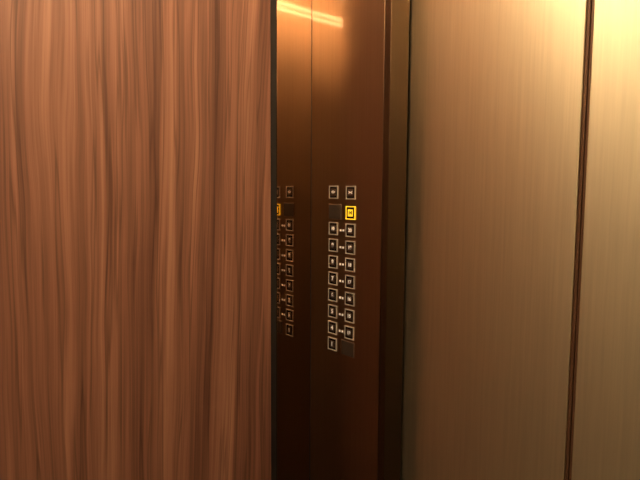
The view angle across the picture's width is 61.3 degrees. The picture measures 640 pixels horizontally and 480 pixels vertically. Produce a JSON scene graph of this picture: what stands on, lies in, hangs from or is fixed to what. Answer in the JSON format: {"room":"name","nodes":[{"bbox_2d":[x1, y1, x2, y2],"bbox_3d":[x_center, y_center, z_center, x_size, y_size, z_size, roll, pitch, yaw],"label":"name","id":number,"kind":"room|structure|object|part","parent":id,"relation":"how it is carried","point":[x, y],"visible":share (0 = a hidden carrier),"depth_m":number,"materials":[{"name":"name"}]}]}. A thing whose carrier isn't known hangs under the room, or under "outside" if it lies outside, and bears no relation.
{"room":"elevator interior","nodes":[
{"label":"elevator interior","id":0,"kind":"room"},
{"bbox_2d":[0,0,270,479],"bbox_3d":[-0.624,0.226,0.819,1.332,2.400,0.018,-4,7,-41],"label":"wall","id":1,"kind":"structure","parent":0,"point":[135,135],"depth_m":1.02,"materials":[{"name":"brown wood"}]},
{"bbox_2d":[310,0,385,479],"bbox_3d":[0.063,0.193,1.244,0.030,2.400,0.230,-4,7,-41],"label":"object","id":2,"kind":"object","parent":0,"point":[348,36],"depth_m":1.21,"materials":[{"name":"brown metal"}]},
{"bbox_2d":[310,75,311,379],"bbox_3d":[-0.023,0.186,1.321,0.001,2.400,0.001,-4,7,-41],"label":"joint","id":3,"kind":"object","parent":2,"relation":"attached to","point":[311,75],"visible":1,"depth_m":1.29,"materials":[{"name":"black rubber"}]},
{"bbox_2d":[328,186,355,357],"bbox_3d":[0.048,0.070,1.226,0.004,0.386,0.088,-4,7,-41],"label":"panel","id":4,"kind":"object","parent":2,"relation":"attached to","point":[335,210],"visible":1,"depth_m":1.22,"materials":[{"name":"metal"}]},
{"bbox_3d":[0.034,-0.064,1.232,0.001,0.032,0.039,-4,7,-41],"label":"blank plate","id":5,"kind":"part","parent":4,"relation":"part of","materials":[{"name":"brown metal"}]},
{"bbox_3d":[0.062,0.246,1.224,0.001,0.032,0.039,-4,7,-41],"label":"blank plate","id":6,"kind":"part","parent":4,"relation":"part of","materials":[{"name":"brown metal"}]},
{"bbox_2d":[378,0,409,479],"bbox_3d":[0.154,0.201,1.158,0.056,2.400,0.017,-4,7,-41],"label":"door frame","id":7,"kind":"structure","parent":2,"relation":"attached to","point":[397,11],"depth_m":1.13,"materials":[{"name":"brown metal"}]},
{"bbox_3d":[-0.061,1.515,0.471,1.800,0.100,1.620,-4,7,-41],"label":"floor","id":8,"kind":"structure","parent":0,"visible":0},
{"bbox_3d":[0.415,1.418,1.004,0.115,0.006,0.725,-4,7,-41],"label":"door sill","id":9,"kind":"structure","parent":8,"relation":"on","visible":0},
{"bbox_2d":[400,0,587,479],"bbox_3d":[0.296,0.326,1.079,0.035,2.152,0.406,-4,7,-41],"label":"leaf","id":10,"kind":"object","parent":9,"relation":"on","point":[496,87],"visible":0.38,"depth_m":1.00,"materials":[{"name":"beige metal"}]},
{"bbox_2d":[565,0,591,479],"bbox_3d":[0.431,0.340,0.924,0.029,2.152,0.005,-4,7,-41],"label":"seal","id":11,"kind":"object","parent":10,"relation":"attached to","point":[589,8],"visible":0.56,"depth_m":0.88,"materials":[{"name":"brown rubber"}]},
{"bbox_2d":[571,0,639,479],"bbox_3d":[0.569,0.355,0.762,0.035,2.152,0.406,-4,7,-41],"label":"leaf","id":12,"kind":"object","parent":9,"relation":"on","point":[606,436],"visible":1,"depth_m":0.84,"materials":[{"name":"beige metal"}]},
{"bbox_2d":[569,0,594,479],"bbox_3d":[0.436,0.340,0.918,0.029,2.152,0.005,-4,7,-41],"label":"seal","id":13,"kind":"object","parent":12,"relation":"attached to","point":[593,1],"visible":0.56,"depth_m":0.88,"materials":[{"name":"brown rubber"}]},
{"bbox_3d":[-0.631,0.221,0.878,1.600,2.400,0.082,-4,7,-41],"label":"backing","id":14,"kind":"object","parent":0,"visible":0},
{"bbox_2d":[270,0,275,479],"bbox_3d":[-0.113,0.191,1.258,0.017,2.400,0.015,-4,7,-41],"label":"shadow gap","id":15,"kind":"object","parent":14,"relation":"attached to","point":[272,2],"visible":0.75,"depth_m":1.23,"materials":[{"name":"black rubber"}]},
{"bbox_2d":[276,0,311,479],"bbox_3d":[-0.067,0.188,1.295,0.101,2.400,0.018,-4,7,-41],"label":"mirror","id":16,"kind":"object","parent":14,"relation":"attached to","point":[293,17],"visible":1,"depth_m":1.27,"materials":[{"name":"brown metal"}]}
]}

